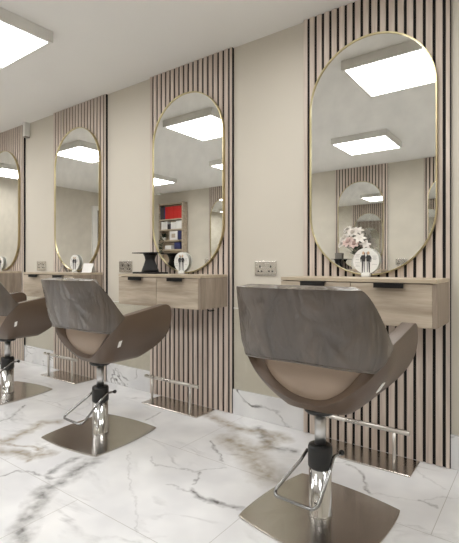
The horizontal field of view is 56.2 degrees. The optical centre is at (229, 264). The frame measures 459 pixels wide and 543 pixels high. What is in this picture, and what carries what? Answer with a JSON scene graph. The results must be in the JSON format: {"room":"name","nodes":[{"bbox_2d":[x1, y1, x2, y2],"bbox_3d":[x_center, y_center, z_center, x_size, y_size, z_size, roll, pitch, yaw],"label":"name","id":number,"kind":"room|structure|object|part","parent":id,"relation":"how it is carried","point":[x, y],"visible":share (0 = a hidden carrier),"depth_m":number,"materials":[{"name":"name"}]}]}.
{"room":"salon","nodes":[
{"label":"salon","id":0,"kind":"room"},
{"bbox_2d":[0,0,356,132],"bbox_3d":[-1.778,-1.443,1.692,9.270,0.100,4.062,0,0,36],"label":"ceiling","id":1,"kind":"structure","parent":0,"point":[98,48],"depth_m":2.66,"materials":[{"name":"paint"}]},
{"bbox_2d":[0,7,52,69],"bbox_3d":[-1.473,-1.360,2.506,0.600,0.066,0.600,0,0,36],"label":"ceiling light","id":2,"kind":"object","parent":1,"relation":"attached to","point":[20,38],"visible":1,"depth_m":2.54,"materials":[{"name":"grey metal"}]},
{"bbox_2d":[0,21,46,66],"bbox_3d":[-1.473,-1.339,2.506,0.560,0.016,0.560,0,0,36],"label":"diffuser","id":3,"kind":"object","parent":2,"relation":"attached to","point":[19,40],"depth_m":2.56,"materials":[{"name":"white plastic"}]},
{"bbox_2d":[0,355,458,542],"bbox_3d":[-1.778,1.000,1.692,9.270,0.100,4.062,0,0,36],"label":"floor","id":4,"kind":"structure","parent":0,"point":[188,479],"depth_m":1.91,"materials":[{"name":"stone"}]},
{"bbox_2d":[0,282,52,405],"bbox_3d":[-1.643,0.509,3.193,0.581,0.882,0.540,0,0,36],"label":"chair","id":5,"kind":"object","parent":4,"relation":"on","point":[20,317],"visible":0.93,"depth_m":3.10,"materials":[{"name":"leather"}]},
{"bbox_3d":[-1.646,0.625,3.188,0.042,0.126,0.042,0,0,36],"label":"gas post","id":6,"kind":"part","parent":5,"relation":"part of","materials":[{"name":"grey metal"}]},
{"bbox_3d":[-1.646,0.549,3.188,0.120,0.029,0.120,0,0,36],"label":"mounting plate","id":7,"kind":"part","parent":5,"relation":"part of","materials":[{"name":"metal"}]},
{"bbox_3d":[-1.702,0.776,3.149,0.188,0.136,0.222,0,0,36],"label":"pump lever","id":8,"kind":"part","parent":5,"relation":"part of","materials":[{"name":"silver metal"}]},
{"bbox_3d":[-1.743,0.209,3.056,0.581,0.281,0.201,0,0,36],"label":"backrest","id":9,"kind":"part","parent":5,"relation":"part of","materials":[{"name":"leather"}]},
{"bbox_3d":[-1.646,0.946,3.188,0.484,0.009,0.484,0,0,29],"label":"plate","id":10,"kind":"part","parent":5,"relation":"part of","materials":[{"name":"metal"}]},
{"bbox_2d":[41,352,93,384],"bbox_3d":[-1.374,0.851,3.634,0.496,0.198,0.186,0,0,36],"label":"footrest","id":11,"kind":"object","parent":4,"relation":"on","point":[60,375],"visible":1,"depth_m":3.60,"materials":[{"name":"metal"}]},
{"bbox_3d":[-1.551,0.857,3.683,0.017,0.173,0.017,0,0,36],"label":"post","id":12,"kind":"part","parent":11,"relation":"part of","materials":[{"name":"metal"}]},
{"bbox_3d":[-1.374,0.946,3.634,0.496,0.008,0.186,0,0,36],"label":"plate","id":13,"kind":"part","parent":11,"relation":"part of","materials":[{"name":"metal"}]},
{"bbox_3d":[-1.274,0.857,3.480,0.017,0.173,0.017,0,0,36],"label":"post","id":14,"kind":"part","parent":11,"relation":"part of","materials":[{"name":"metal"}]},
{"bbox_2d":[41,278,171,456],"bbox_3d":[-0.725,0.509,2.431,0.581,0.882,0.540,0,0,36],"label":"chair","id":15,"kind":"object","parent":4,"relation":"on","point":[85,319],"visible":1,"depth_m":2.30,"materials":[{"name":"leather"}]},
{"bbox_3d":[-0.826,0.209,2.295,0.581,0.281,0.201,0,0,36],"label":"backrest","id":16,"kind":"part","parent":15,"relation":"part of","materials":[{"name":"fabric"}]},
{"bbox_3d":[-0.785,0.776,2.388,0.188,0.136,0.222,0,0,36],"label":"pump lever","id":17,"kind":"part","parent":15,"relation":"part of","materials":[{"name":"silver metal"}]},
{"bbox_3d":[-0.729,0.946,2.427,0.484,0.009,0.484,0,0,32],"label":"plate","id":18,"kind":"part","parent":15,"relation":"part of","materials":[{"name":"metal"}]},
{"bbox_3d":[-0.729,0.549,2.427,0.120,0.029,0.120,0,0,36],"label":"mounting plate","id":19,"kind":"part","parent":15,"relation":"part of","materials":[{"name":"metal"}]},
{"bbox_3d":[-0.729,0.625,2.427,0.042,0.126,0.042,0,0,36],"label":"gas post","id":20,"kind":"part","parent":15,"relation":"part of","materials":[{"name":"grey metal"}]},
{"bbox_2d":[142,374,214,417],"bbox_3d":[-0.351,0.851,2.881,0.496,0.198,0.186,0,0,36],"label":"footrest","id":21,"kind":"object","parent":4,"relation":"on","point":[189,409],"visible":1,"depth_m":2.84,"materials":[{"name":"metal"}]},
{"bbox_3d":[-0.528,0.857,2.931,0.017,0.173,0.017,0,0,36],"label":"post","id":22,"kind":"part","parent":21,"relation":"part of","materials":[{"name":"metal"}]},
{"bbox_3d":[-0.351,0.946,2.881,0.496,0.008,0.186,0,0,36],"label":"plate","id":23,"kind":"part","parent":21,"relation":"part of","materials":[{"name":"metal"}]},
{"bbox_3d":[-0.251,0.857,2.727,0.017,0.173,0.017,0,0,36],"label":"post","id":24,"kind":"part","parent":21,"relation":"part of","materials":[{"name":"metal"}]},
{"bbox_2d":[236,284,417,542],"bbox_3d":[0.348,0.509,1.641,0.581,0.882,0.540,0,0,36],"label":"chair","id":25,"kind":"object","parent":4,"relation":"on","point":[325,351],"visible":1,"depth_m":1.51,"materials":[{"name":"brown leather"}]},
{"bbox_3d":[0.289,0.776,1.598,0.188,0.136,0.222,0,0,36],"label":"pump lever","id":26,"kind":"part","parent":25,"relation":"part of","materials":[{"name":"silver metal"}]},
{"bbox_3d":[0.248,0.209,1.505,0.581,0.281,0.201,0,0,36],"label":"backrest","id":27,"kind":"part","parent":25,"relation":"part of","materials":[{"name":"fabric"}]},
{"bbox_3d":[0.345,0.549,1.637,0.120,0.029,0.120,0,0,36],"label":"mounting plate","id":28,"kind":"part","parent":25,"relation":"part of","materials":[{"name":"black metal"}]},
{"bbox_3d":[0.345,0.946,1.637,0.484,0.009,0.484,0,0,42],"label":"plate","id":29,"kind":"part","parent":25,"relation":"part of","materials":[{"name":"metal"}]},
{"bbox_3d":[0.345,0.625,1.637,0.042,0.126,0.042,0,0,36],"label":"gas post","id":30,"kind":"part","parent":25,"relation":"part of","materials":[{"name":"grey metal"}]},
{"bbox_2d":[326,415,419,477],"bbox_3d":[0.660,0.851,2.138,0.496,0.198,0.186,0,0,36],"label":"footrest","id":31,"kind":"object","parent":4,"relation":"on","point":[392,463],"visible":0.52,"depth_m":2.07,"materials":[{"name":"metal"}]},
{"bbox_3d":[0.660,0.946,2.138,0.496,0.008,0.186,0,0,36],"label":"plate","id":32,"kind":"part","parent":31,"relation":"part of","materials":[{"name":"metal"}]},
{"bbox_3d":[0.760,0.857,1.983,0.017,0.173,0.017,0,0,36],"label":"post","id":33,"kind":"part","parent":31,"relation":"part of","materials":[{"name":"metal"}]},
{"bbox_2d":[26,0,458,435],"bbox_3d":[-0.604,-0.222,3.288,9.270,2.343,0.100,0,0,36],"label":"wall","id":34,"kind":"structure","parent":0,"point":[268,70],"depth_m":2.68,"materials":[{"name":"paint"}]},
{"bbox_2d":[0,125,25,360],"bbox_3d":[-2.335,-0.222,4.485,0.753,2.339,0.022,0,0,36],"label":"slatted panel","id":35,"kind":"object","parent":34,"relation":"attached to","point":[12,140],"visible":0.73,"depth_m":4.29,"materials":[{"name":"beige wood"}]},
{"bbox_2d":[0,151,19,269],"bbox_3d":[-2.350,-0.565,4.466,0.650,1.235,0.022,0,0,36],"label":"wall mirror","id":36,"kind":"object","parent":35,"relation":"attached to","point":[9,166],"visible":0.98,"depth_m":4.38,"materials":[{"name":"gold metal"}]},
{"bbox_2d":[0,271,20,291],"bbox_3d":[-2.451,0.165,4.375,0.740,0.207,0.290,0,0,36],"label":"shelf","id":37,"kind":"object","parent":35,"relation":"attached to","point":[11,280],"visible":0.9,"depth_m":4.19,"materials":[{"name":"brown wood"}]},
{"bbox_2d":[0,257,3,270],"bbox_3d":[-2.381,-0.013,4.459,0.133,0.148,0.022,0,0,36],"label":"round plaque","id":38,"kind":"object","parent":37,"relation":"on","point":[1,258],"visible":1,"depth_m":4.44,"materials":[{"name":"white ceramic"}]},
{"bbox_2d":[23,122,29,138],"bbox_3d":[-1.987,-1.319,4.208,0.042,0.148,0.055,0,0,36],"label":"junction box","id":39,"kind":"object","parent":34,"relation":"attached to","point":[26,126],"visible":1,"depth_m":4.19,"materials":[{"name":"white plastic"}]},
{"bbox_2d":[37,261,45,270],"bbox_3d":[-1.790,0.008,4.089,0.152,0.088,0.013,0,0,36],"label":"power socket","id":40,"kind":"object","parent":34,"relation":"attached to","point":[41,265],"visible":1,"depth_m":4.08,"materials":[{"name":"beige plastic"}]},
{"bbox_2d":[53,94,107,381],"bbox_3d":[-1.304,-0.222,3.726,0.753,2.339,0.022,0,0,36],"label":"slatted panel","id":41,"kind":"object","parent":34,"relation":"attached to","point":[92,114],"visible":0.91,"depth_m":3.62,"materials":[{"name":"beige wood"}]},
{"bbox_2d":[23,272,102,296],"bbox_3d":[-1.420,0.165,3.616,0.740,0.207,0.290,0,0,36],"label":"shelf","id":42,"kind":"object","parent":41,"relation":"attached to","point":[32,285],"visible":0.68,"depth_m":3.56,"materials":[{"name":"brown wood"}]},
{"bbox_3d":[-1.638,0.175,3.634,0.368,0.186,0.018,0,0,36],"label":"drawer","id":43,"kind":"part","parent":42,"relation":"part of","materials":[{"name":"brown wood"}]},
{"bbox_3d":[-1.357,0.091,3.405,0.128,0.020,0.026,0,0,36],"label":"handle","id":44,"kind":"part","parent":42,"relation":"part of","materials":[{"name":"black paint"}]},
{"bbox_3d":[-1.346,0.175,3.420,0.350,0.186,0.018,0,0,36],"label":"drawer","id":45,"kind":"part","parent":42,"relation":"part of","materials":[{"name":"brown wood"}]},
{"bbox_2d":[70,255,79,271],"bbox_3d":[-1.329,-0.013,3.686,0.133,0.148,0.022,0,0,36],"label":"round plaque","id":46,"kind":"object","parent":42,"relation":"on","point":[74,261],"visible":0.99,"depth_m":3.68,"materials":[{"name":"white ceramic"}]},
{"bbox_2d":[82,263,95,272],"bbox_3d":[-1.154,0.024,3.528,0.090,0.075,0.070,0,0,16],"label":"leaflet","id":47,"kind":"object","parent":42,"relation":"on","point":[87,267],"visible":0.87,"depth_m":3.51,"materials":[{"name":"white paper"}]},
{"bbox_2d":[54,127,100,270],"bbox_3d":[-1.319,-0.565,3.708,0.650,1.235,0.022,0,0,36],"label":"wall mirror","id":48,"kind":"object","parent":41,"relation":"attached to","point":[77,165],"visible":0.94,"depth_m":3.69,"materials":[{"name":"gold metal"}]},
{"bbox_2d":[119,261,132,271],"bbox_3d":[-0.815,0.013,3.372,0.152,0.088,0.013,0,0,36],"label":"power socket","id":49,"kind":"object","parent":34,"relation":"attached to","point":[124,266],"visible":1,"depth_m":3.37,"materials":[{"name":"beige plastic"}]},
{"bbox_2d":[150,47,233,412],"bbox_3d":[-0.281,-0.222,2.974,0.753,2.339,0.022,0,0,36],"label":"slatted panel","id":50,"kind":"object","parent":34,"relation":"attached to","point":[197,348],"visible":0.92,"depth_m":2.88,"materials":[{"name":"beige wood"}]},
{"bbox_2d":[119,274,226,311],"bbox_3d":[-0.392,0.173,2.860,0.755,0.225,0.290,0,0,36],"label":"shelf","id":51,"kind":"object","parent":50,"relation":"attached to","point":[181,291],"visible":0.94,"depth_m":2.70,"materials":[{"name":"brown wood"}]},
{"bbox_3d":[-0.626,0.091,2.868,0.128,0.020,0.026,0,0,36],"label":"handle","id":52,"kind":"part","parent":51,"relation":"part of","materials":[{"name":"black paint"}]},
{"bbox_3d":[-0.616,0.175,2.882,0.368,0.186,0.018,0,0,36],"label":"drawer","id":53,"kind":"part","parent":51,"relation":"part of","materials":[{"name":"brown wood"}]},
{"bbox_2d":[133,252,167,273],"bbox_3d":[-0.554,-0.013,2.994,0.245,0.148,0.110,0,0,36],"label":"stand","id":54,"kind":"object","parent":51,"relation":"on","point":[149,267],"visible":0.99,"depth_m":2.96,"materials":[{"name":"black paint"}]},
{"bbox_3d":[-0.570,-0.084,3.006,0.205,0.006,0.110,0,0,36],"label":"plate","id":55,"kind":"part","parent":54,"relation":"part of","materials":[{"name":"black paint"}]},
{"bbox_3d":[-0.334,0.091,2.653,0.128,0.020,0.026,0,0,36],"label":"handle","id":56,"kind":"part","parent":51,"relation":"part of","materials":[{"name":"black paint"}]},
{"bbox_3d":[-0.324,0.175,2.668,0.350,0.186,0.018,0,0,36],"label":"drawer","id":57,"kind":"part","parent":51,"relation":"part of","materials":[{"name":"brown wood"}]},
{"bbox_2d":[174,252,188,273],"bbox_3d":[-0.332,-0.013,2.951,0.133,0.148,0.022,0,0,36],"label":"round plaque","id":58,"kind":"object","parent":51,"relation":"on","point":[181,261],"visible":1,"depth_m":2.95,"materials":[{"name":"white ceramic"}]},
{"bbox_2d":[152,91,224,272],"bbox_3d":[-0.296,-0.565,2.955,0.650,1.235,0.022,0,0,36],"label":"wall mirror","id":59,"kind":"object","parent":50,"relation":"attached to","point":[188,143],"visible":0.98,"depth_m":2.93,"materials":[{"name":"gold metal"}]},
{"bbox_2d":[24,345,458,469],"bbox_3d":[-0.638,0.871,3.242,9.068,0.158,0.012,0,0,36],"label":"baseboard","id":60,"kind":"structure","parent":34,"relation":"attached to","point":[270,409],"depth_m":2.68,"materials":[{"name":"stone"}]},
{"bbox_2d":[255,261,276,275],"bbox_3d":[0.218,0.020,2.612,0.152,0.088,0.013,0,0,36],"label":"power socket","id":61,"kind":"object","parent":34,"relation":"attached to","point":[265,268],"visible":1,"depth_m":2.60,"materials":[{"name":"beige plastic"}]},
{"bbox_2d":[303,0,450,468],"bbox_3d":[0.730,-0.222,2.230,0.753,2.339,0.022,0,0,36],"label":"slatted panel","id":62,"kind":"object","parent":34,"relation":"attached to","point":[418,402],"visible":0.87,"depth_m":2.10,"materials":[{"name":"beige wood"}]},
{"bbox_2d":[281,276,448,328],"bbox_3d":[0.637,0.165,2.103,0.740,0.207,0.290,0,0,36],"label":"shelf","id":63,"kind":"object","parent":62,"relation":"attached to","point":[424,302],"visible":0.7,"depth_m":1.89,"materials":[{"name":"brown wood"}]},
{"bbox_3d":[0.409,0.091,2.106,0.128,0.020,0.026,0,0,36],"label":"handle","id":64,"kind":"part","parent":63,"relation":"part of","materials":[{"name":"black paint"}]},
{"bbox_3d":[0.420,0.175,2.121,0.368,0.186,0.018,0,0,36],"label":"drawer","id":65,"kind":"part","parent":63,"relation":"part of","materials":[{"name":"brown wood"}]},
{"bbox_2d":[353,248,378,276],"bbox_3d":[0.696,-0.013,2.195,0.133,0.148,0.022,0,0,36],"label":"round plaque","id":66,"kind":"object","parent":63,"relation":"on","point":[366,260],"visible":1,"depth_m":2.19,"materials":[{"name":"white ceramic"}]},
{"bbox_3d":[0.701,0.091,1.892,0.128,0.020,0.026,0,0,36],"label":"handle","id":67,"kind":"part","parent":63,"relation":"part of","materials":[{"name":"black paint"}]},
{"bbox_3d":[0.711,0.175,1.906,0.350,0.186,0.018,0,0,36],"label":"drawer","id":68,"kind":"part","parent":63,"relation":"part of","materials":[{"name":"brown wood"}]},
{"bbox_2d":[310,31,437,274],"bbox_3d":[0.715,-0.565,2.212,0.650,1.235,0.022,0,0,36],"label":"wall mirror","id":69,"kind":"object","parent":62,"relation":"attached to","point":[374,103],"visible":0.98,"depth_m":2.18,"materials":[{"name":"gold metal"}]}
]}

